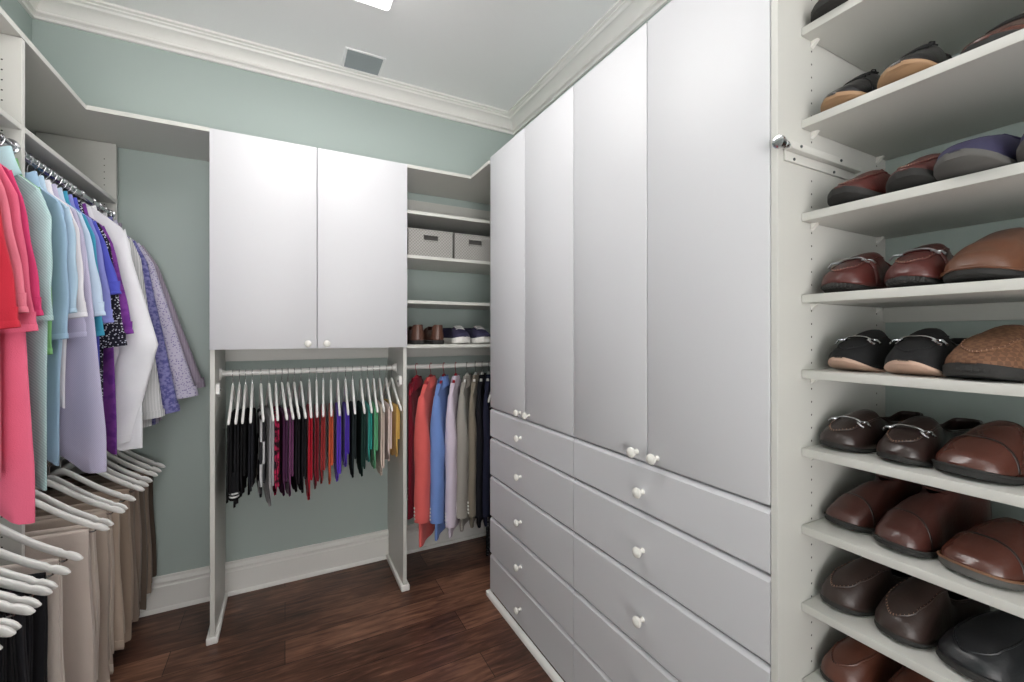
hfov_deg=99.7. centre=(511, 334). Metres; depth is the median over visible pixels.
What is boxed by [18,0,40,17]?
trim
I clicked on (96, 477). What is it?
trousers
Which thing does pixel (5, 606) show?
clothes hanger
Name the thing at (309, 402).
clothes hanger
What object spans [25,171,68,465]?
polo shirt
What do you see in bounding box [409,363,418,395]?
clothes hanger
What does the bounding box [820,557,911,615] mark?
shoe
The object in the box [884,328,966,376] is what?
shoe
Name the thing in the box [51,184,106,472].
polo shirt
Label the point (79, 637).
trousers
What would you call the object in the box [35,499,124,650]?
trousers
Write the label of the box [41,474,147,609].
trousers
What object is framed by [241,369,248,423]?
clothes hanger
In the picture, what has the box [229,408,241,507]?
trousers
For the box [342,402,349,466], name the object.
sweater
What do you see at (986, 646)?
shoe
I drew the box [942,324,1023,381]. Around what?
shoe
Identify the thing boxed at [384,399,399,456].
sweater
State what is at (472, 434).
blazer
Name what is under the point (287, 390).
clothes hanger
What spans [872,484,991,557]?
shoe
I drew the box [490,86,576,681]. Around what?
tall cabinet
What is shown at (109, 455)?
clothes hanger
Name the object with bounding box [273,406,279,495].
trousers
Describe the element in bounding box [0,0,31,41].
wall
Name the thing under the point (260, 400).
clothes hanger
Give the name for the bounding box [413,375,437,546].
blazer
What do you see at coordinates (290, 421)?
trousers
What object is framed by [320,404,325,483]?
sweater
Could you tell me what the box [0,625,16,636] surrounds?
clothes hanger
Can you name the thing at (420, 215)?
shelving
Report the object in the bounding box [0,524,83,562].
clothes hanger
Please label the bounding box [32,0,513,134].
trim
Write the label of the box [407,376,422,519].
blazer
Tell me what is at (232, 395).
clothes hanger
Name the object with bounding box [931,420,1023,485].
shoe
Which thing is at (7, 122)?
shelf
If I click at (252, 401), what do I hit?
clothes hanger
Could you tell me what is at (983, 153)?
shoe
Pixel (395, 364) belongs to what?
rod bracket
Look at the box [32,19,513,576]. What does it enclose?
wall
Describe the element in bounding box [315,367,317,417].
clothes hanger
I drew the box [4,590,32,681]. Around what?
trousers
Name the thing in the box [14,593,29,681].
trousers
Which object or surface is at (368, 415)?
sweater
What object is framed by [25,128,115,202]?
shelf
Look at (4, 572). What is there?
clothes hanger
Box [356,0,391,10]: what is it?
ceiling light
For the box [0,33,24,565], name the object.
hanging unit
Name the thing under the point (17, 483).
polo shirt
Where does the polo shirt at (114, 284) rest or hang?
hanging from the clothes hanger
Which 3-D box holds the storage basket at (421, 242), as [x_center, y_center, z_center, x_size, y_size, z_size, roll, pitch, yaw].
[-0.545,-0.534,2.664,0.273,0.156,0.307,0,0,-28]
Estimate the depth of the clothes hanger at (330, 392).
2.34 m
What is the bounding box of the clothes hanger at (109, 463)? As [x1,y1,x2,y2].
[58,459,152,482]
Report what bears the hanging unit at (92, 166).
on the floor
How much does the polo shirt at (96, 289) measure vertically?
0.881 m
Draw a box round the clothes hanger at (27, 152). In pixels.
[26,152,33,171]
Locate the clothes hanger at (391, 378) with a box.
[383,371,401,410]
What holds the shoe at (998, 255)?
on the shelving at (978, 90)
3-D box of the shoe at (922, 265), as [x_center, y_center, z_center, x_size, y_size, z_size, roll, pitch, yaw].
[0.930,-0.146,0.938,0.295,0.100,0.103,0,0,-21]
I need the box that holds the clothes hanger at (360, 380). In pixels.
[357,374,365,413]
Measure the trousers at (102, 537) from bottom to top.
0.686 m
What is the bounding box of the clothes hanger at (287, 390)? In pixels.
[282,368,293,419]
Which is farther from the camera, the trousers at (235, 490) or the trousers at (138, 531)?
the trousers at (235, 490)
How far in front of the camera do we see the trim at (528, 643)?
2.03 m
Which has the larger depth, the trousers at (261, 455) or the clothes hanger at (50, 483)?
the trousers at (261, 455)
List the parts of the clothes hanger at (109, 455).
arm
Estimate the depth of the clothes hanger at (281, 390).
2.28 m
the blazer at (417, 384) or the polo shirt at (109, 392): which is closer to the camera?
the polo shirt at (109, 392)
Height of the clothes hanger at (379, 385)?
0.247 m
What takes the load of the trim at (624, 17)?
attached to the wall at (942, 406)
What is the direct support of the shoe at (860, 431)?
on the shelving at (978, 90)
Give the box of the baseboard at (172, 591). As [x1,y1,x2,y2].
[139,519,485,617]
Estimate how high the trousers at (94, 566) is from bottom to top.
0.663 m
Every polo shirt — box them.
[0,146,53,490]
[0,163,43,315]
[0,164,38,524]
[0,180,28,480]
[0,208,20,329]
[15,158,52,354]
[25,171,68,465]
[38,175,77,370]
[45,180,87,407]
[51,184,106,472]
[57,187,105,316]
[63,191,104,336]
[68,194,113,323]
[73,197,121,368]
[78,200,126,396]
[82,203,133,454]
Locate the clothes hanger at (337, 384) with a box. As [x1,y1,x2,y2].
[335,380,340,415]
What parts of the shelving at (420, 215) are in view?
shelf, shelf, shelf, shelf, hanging rod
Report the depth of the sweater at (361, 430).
2.41 m
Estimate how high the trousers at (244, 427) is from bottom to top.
0.406 m
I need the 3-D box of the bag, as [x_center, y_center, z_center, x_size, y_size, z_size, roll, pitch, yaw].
[-0.113,0.907,2.924,0.058,1.010,0.427,0,0,9]
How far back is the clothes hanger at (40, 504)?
1.47 m
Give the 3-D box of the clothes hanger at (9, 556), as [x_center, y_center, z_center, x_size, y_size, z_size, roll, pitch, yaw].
[-1.464,0.565,1.130,0.450,0.247,0.014,0,0,-30]
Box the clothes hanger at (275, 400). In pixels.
[273,368,278,420]
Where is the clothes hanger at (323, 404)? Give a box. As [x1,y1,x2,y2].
[322,367,324,416]
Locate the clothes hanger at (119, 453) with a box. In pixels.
[69,450,161,472]
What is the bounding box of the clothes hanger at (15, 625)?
[0,618,21,630]
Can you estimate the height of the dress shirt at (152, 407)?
0.994 m
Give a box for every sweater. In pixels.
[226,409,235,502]
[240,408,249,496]
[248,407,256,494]
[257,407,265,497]
[263,407,274,506]
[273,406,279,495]
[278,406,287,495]
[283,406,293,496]
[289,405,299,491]
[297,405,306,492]
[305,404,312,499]
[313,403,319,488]
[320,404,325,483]
[328,403,333,483]
[334,402,341,481]
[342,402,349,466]
[349,401,356,477]
[356,400,365,476]
[364,400,371,461]
[370,400,377,468]
[376,399,384,475]
[381,399,391,460]
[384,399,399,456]
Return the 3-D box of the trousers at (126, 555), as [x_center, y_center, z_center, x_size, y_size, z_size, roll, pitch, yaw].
[-1.819,0.999,1.802,0.374,0.665,0.039,0,0,-25]
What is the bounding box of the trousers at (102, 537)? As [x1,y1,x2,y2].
[25,511,109,681]
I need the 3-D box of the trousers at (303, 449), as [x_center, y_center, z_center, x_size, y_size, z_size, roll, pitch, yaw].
[-1.161,0.624,2.377,0.032,0.436,0.354,0,0,-32]
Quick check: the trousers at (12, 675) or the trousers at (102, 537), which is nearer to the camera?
the trousers at (12, 675)
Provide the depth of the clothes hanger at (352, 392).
2.44 m
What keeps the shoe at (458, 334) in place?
on the shelving at (420, 215)
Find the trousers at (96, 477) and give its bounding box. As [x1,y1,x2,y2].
[64,471,152,593]
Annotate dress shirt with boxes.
[82,202,157,450]
[102,213,164,427]
[108,216,179,424]
[113,220,198,423]
[118,223,205,420]
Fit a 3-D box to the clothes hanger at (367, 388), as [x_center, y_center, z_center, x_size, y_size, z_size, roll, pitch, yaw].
[-0.851,0.305,2.540,0.012,0.247,0.450,0,0,-25]
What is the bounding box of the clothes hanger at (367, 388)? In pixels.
[364,365,372,412]
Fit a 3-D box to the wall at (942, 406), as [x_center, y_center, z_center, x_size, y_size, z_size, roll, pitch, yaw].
[1.079,-0.080,1.343,0.100,3.060,4.375,0,0,-28]
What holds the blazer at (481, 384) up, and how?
hanging from the clothes hanger
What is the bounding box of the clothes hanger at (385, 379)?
[380,365,392,411]
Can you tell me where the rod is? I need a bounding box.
[772,135,861,180]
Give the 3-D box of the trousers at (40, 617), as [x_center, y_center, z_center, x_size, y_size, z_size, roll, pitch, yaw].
[-1.462,0.979,1.131,0.372,0.624,0.034,0,0,-30]
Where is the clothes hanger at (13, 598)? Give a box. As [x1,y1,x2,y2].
[0,590,41,607]
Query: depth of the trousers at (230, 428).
2.08 m
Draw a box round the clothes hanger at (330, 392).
[329,380,332,416]
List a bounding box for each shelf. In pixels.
[0,6,208,160]
[0,108,21,129]
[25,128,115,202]
[407,160,489,204]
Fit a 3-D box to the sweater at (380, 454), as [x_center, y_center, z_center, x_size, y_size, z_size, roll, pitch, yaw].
[-0.790,0.609,2.573,0.033,0.408,0.352,0,0,-24]
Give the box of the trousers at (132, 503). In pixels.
[35,485,138,621]
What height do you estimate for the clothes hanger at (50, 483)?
0.247 m
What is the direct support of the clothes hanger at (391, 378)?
hanging from the hanging unit at (308, 245)
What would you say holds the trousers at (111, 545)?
hanging from the clothes hanger at (57, 479)
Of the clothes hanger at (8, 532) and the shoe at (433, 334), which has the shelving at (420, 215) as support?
the shoe at (433, 334)
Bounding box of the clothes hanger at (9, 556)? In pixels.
[0,548,70,577]
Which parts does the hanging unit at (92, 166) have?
hanging rod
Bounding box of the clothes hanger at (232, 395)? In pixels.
[227,370,236,424]
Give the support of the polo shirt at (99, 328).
hanging from the clothes hanger
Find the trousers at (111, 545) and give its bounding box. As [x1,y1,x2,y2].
[35,508,114,673]
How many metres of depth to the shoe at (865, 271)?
0.98 m
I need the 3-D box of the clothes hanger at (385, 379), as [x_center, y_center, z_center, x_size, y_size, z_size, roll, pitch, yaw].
[-0.755,0.305,2.590,0.013,0.247,0.450,0,0,-25]
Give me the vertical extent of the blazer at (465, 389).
0.944 m
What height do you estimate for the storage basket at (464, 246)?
0.156 m
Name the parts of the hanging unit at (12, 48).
hanging rod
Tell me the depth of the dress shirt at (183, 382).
2.16 m
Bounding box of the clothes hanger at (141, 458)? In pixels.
[122,450,165,467]
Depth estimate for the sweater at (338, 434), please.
2.32 m
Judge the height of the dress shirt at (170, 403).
0.992 m
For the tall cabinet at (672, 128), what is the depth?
1.26 m
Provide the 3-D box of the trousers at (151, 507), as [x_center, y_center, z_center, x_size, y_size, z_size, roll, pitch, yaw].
[-1.979,0.959,2.117,0.368,0.585,0.039,0,0,-30]
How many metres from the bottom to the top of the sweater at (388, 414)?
0.336 m
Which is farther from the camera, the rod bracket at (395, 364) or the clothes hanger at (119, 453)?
the rod bracket at (395, 364)
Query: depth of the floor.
2.07 m
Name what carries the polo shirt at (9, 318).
hanging from the clothes hanger
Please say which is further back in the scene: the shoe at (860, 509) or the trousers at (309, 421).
the trousers at (309, 421)
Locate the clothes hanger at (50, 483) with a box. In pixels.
[35,462,124,514]
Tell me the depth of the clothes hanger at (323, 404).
2.32 m
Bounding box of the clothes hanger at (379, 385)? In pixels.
[376,365,384,411]
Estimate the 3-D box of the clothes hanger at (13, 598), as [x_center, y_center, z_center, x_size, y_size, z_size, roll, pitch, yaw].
[-1.392,0.565,0.994,0.450,0.247,0.014,0,0,-26]
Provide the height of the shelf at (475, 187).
0.019 m
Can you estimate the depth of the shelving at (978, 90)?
1.01 m
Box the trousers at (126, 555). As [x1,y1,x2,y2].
[35,489,133,642]
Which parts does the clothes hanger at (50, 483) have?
arm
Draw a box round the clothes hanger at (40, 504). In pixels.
[35,498,109,532]
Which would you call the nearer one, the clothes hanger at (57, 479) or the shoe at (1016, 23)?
the shoe at (1016, 23)
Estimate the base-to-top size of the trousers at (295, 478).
0.426 m
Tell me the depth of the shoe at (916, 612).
0.92 m
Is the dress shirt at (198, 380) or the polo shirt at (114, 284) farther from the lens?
the dress shirt at (198, 380)
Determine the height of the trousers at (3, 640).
0.624 m
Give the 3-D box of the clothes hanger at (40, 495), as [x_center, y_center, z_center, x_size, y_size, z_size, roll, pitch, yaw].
[-1.635,0.565,1.457,0.450,0.247,0.014,0,0,-26]
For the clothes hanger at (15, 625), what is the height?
0.247 m
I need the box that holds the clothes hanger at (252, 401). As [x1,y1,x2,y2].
[249,369,254,422]
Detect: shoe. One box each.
[407,325,424,343]
[423,325,443,343]
[443,325,470,343]
[464,326,489,343]
[811,0,847,21]
[820,69,879,111]
[820,252,891,292]
[820,409,922,452]
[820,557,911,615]
[820,636,903,681]
[824,474,921,533]
[827,169,889,206]
[828,329,899,371]
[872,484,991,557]
[874,576,989,648]
[876,415,983,466]
[877,41,951,88]
[884,243,952,287]
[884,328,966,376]
[886,153,940,192]
[888,666,933,681]
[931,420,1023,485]
[934,133,1020,180]
[936,517,1023,590]
[936,609,1023,681]
[940,227,1023,283]
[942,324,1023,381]
[960,13,1023,54]
[1016,134,1023,162]
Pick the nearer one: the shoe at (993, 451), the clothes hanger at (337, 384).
the shoe at (993, 451)
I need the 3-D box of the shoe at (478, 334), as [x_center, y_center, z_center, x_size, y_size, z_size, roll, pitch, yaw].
[-0.245,0.000,2.832,0.116,0.116,0.294,0,0,-37]
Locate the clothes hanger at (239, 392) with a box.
[234,369,242,424]
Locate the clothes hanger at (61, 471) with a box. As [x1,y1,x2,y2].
[36,457,135,502]
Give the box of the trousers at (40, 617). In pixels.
[0,572,47,681]
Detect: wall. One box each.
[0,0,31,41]
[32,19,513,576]
[514,0,1023,521]
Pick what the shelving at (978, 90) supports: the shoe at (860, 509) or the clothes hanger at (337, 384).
the shoe at (860, 509)
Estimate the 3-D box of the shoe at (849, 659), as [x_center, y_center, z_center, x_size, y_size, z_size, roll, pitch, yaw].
[0.893,0.776,1.050,0.294,0.112,0.102,0,0,-12]
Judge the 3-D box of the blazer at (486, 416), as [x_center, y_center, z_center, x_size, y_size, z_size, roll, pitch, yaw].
[-0.155,0.734,2.900,0.066,0.944,0.408,0,0,2]
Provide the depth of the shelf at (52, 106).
1.94 m
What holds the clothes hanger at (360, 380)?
hanging from the hanging unit at (308, 245)
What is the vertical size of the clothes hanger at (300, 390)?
0.247 m
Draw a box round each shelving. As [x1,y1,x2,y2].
[407,199,489,368]
[771,0,1023,681]
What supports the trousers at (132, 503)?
hanging from the clothes hanger at (109, 470)
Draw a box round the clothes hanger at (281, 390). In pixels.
[278,368,287,419]
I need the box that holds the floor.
[110,536,564,681]
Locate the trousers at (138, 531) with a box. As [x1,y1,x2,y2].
[41,482,141,615]
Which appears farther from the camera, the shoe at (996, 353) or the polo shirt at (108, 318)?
the polo shirt at (108, 318)
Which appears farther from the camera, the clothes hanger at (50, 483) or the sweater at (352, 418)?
the sweater at (352, 418)
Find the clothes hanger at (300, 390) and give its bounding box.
[297,370,306,418]
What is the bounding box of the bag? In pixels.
[486,402,492,555]
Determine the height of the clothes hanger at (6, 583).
0.247 m
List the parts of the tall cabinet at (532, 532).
door, knob, knob, knob, knob, knob, knob, knob, drawer, drawer, drawer, drawer, drawer, door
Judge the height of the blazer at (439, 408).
0.964 m
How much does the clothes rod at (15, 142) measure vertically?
0.048 m
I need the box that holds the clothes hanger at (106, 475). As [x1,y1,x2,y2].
[36,462,144,491]
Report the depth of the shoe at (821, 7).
0.99 m
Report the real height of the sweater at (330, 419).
0.416 m
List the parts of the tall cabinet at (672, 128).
drawer, door, drawer, knob, knob, knob, knob, knob, drawer, drawer, drawer, door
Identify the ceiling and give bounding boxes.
[101,0,617,110]
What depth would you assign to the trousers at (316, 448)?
2.26 m
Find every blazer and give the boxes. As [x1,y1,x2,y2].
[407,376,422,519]
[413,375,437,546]
[429,375,449,540]
[445,374,460,537]
[456,374,471,531]
[467,373,478,527]
[475,373,485,527]
[482,374,490,526]
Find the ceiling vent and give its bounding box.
[341,46,385,76]
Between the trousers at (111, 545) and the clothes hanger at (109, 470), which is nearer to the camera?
the trousers at (111, 545)
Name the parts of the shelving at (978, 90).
shelf, panel, shelf, shelf, shelf, shelf, shelf, shelf, shelf, shelf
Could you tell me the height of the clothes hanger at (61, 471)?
0.247 m
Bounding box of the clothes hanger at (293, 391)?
[291,368,299,418]
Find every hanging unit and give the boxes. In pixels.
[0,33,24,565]
[25,128,117,489]
[206,128,409,645]
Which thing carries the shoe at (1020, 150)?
on the shelving at (978, 90)
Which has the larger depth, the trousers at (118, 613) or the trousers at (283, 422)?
the trousers at (283, 422)
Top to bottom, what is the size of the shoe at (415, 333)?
0.117 m
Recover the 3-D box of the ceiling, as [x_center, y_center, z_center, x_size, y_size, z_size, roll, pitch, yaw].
[-0.136,-1.660,0.761,2.793,0.100,4.475,0,0,-28]
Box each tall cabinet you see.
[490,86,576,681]
[574,0,770,681]
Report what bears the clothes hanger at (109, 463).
hanging from the hanging unit at (92, 166)
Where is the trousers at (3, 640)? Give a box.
[0,612,6,681]
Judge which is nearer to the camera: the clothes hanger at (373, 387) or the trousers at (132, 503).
the trousers at (132, 503)
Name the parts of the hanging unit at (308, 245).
moulding, panel, door, knob, hanging rod, knob, door, panel, moulding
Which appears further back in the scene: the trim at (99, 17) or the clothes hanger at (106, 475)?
the trim at (99, 17)
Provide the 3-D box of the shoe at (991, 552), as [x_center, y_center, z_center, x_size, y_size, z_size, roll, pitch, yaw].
[0.991,0.410,0.838,0.299,0.102,0.123,0,0,-7]
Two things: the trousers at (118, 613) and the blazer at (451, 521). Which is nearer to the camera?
the trousers at (118, 613)
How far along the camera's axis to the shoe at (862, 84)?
0.97 m
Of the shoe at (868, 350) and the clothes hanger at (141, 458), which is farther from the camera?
the clothes hanger at (141, 458)
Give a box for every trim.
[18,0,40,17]
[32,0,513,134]
[486,589,563,681]
[508,0,669,134]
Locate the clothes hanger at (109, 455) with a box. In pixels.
[38,452,157,490]
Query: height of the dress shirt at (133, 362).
1.065 m
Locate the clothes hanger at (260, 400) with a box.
[258,369,264,421]
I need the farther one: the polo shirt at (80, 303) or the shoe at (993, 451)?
the polo shirt at (80, 303)
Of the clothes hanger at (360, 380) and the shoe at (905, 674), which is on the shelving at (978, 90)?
the shoe at (905, 674)
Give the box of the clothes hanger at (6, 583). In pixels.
[0,576,52,596]
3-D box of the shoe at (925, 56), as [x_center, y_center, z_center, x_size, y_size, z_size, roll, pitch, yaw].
[0.903,-0.570,0.931,0.294,0.103,0.102,0,0,-25]
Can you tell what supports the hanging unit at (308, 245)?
on the floor
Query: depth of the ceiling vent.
2.54 m
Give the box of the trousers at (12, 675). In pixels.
[0,611,17,681]
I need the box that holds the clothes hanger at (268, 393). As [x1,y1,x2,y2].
[264,370,273,420]
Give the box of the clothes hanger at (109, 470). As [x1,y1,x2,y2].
[58,467,148,486]
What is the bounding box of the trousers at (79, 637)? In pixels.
[25,528,95,681]
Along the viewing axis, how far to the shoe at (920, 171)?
0.86 m
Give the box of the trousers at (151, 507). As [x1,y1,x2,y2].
[60,466,156,576]
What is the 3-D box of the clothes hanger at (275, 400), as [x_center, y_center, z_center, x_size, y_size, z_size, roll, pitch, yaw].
[-1.269,0.305,2.320,0.012,0.247,0.450,0,0,-31]
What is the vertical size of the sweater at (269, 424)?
0.478 m
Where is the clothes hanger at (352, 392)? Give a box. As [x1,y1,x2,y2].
[349,366,355,414]
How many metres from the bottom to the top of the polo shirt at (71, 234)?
0.854 m
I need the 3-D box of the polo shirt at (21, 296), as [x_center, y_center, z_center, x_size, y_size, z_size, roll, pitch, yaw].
[-1.433,-0.081,1.072,0.363,0.916,0.052,0,0,-20]
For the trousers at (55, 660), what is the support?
hanging from the clothes hanger at (8, 532)
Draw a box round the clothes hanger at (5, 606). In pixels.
[0,600,35,617]
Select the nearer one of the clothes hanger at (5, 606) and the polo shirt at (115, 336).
the clothes hanger at (5, 606)
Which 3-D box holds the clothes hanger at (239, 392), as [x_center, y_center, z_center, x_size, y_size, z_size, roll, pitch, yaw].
[-1.415,0.305,2.243,0.013,0.247,0.450,0,0,-28]
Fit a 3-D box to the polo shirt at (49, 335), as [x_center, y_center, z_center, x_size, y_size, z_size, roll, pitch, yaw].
[-1.556,-0.133,1.306,0.267,0.813,0.052,0,0,-19]
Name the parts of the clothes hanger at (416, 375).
arm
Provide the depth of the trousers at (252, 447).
2.13 m
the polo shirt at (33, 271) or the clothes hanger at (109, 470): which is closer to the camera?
the polo shirt at (33, 271)
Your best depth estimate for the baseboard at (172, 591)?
2.53 m
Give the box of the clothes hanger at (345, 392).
[342,366,348,414]
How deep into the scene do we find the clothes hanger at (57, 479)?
1.63 m
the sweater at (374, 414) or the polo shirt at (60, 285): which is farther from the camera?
the sweater at (374, 414)
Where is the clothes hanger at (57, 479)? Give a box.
[47,464,127,511]
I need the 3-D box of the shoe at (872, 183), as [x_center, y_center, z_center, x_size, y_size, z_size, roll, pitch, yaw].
[0.867,-0.336,1.016,0.294,0.086,0.095,0,0,-22]
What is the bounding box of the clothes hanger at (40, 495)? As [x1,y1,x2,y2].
[35,489,113,525]
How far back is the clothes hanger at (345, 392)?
2.43 m
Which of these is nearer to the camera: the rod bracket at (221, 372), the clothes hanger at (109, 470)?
the clothes hanger at (109, 470)
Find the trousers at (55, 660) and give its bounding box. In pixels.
[0,557,64,681]
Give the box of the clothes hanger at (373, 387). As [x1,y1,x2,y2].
[370,365,378,412]
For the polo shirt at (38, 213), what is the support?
hanging from the clothes hanger
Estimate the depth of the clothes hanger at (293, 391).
2.30 m
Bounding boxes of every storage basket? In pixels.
[407,227,452,257]
[452,233,489,261]
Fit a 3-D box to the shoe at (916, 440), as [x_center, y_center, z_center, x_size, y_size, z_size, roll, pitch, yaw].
[0.939,0.227,0.958,0.293,0.094,0.098,0,0,-16]
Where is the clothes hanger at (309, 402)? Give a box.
[307,367,311,417]
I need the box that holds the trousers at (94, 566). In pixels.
[25,525,99,681]
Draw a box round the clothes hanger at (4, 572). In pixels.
[0,567,57,589]

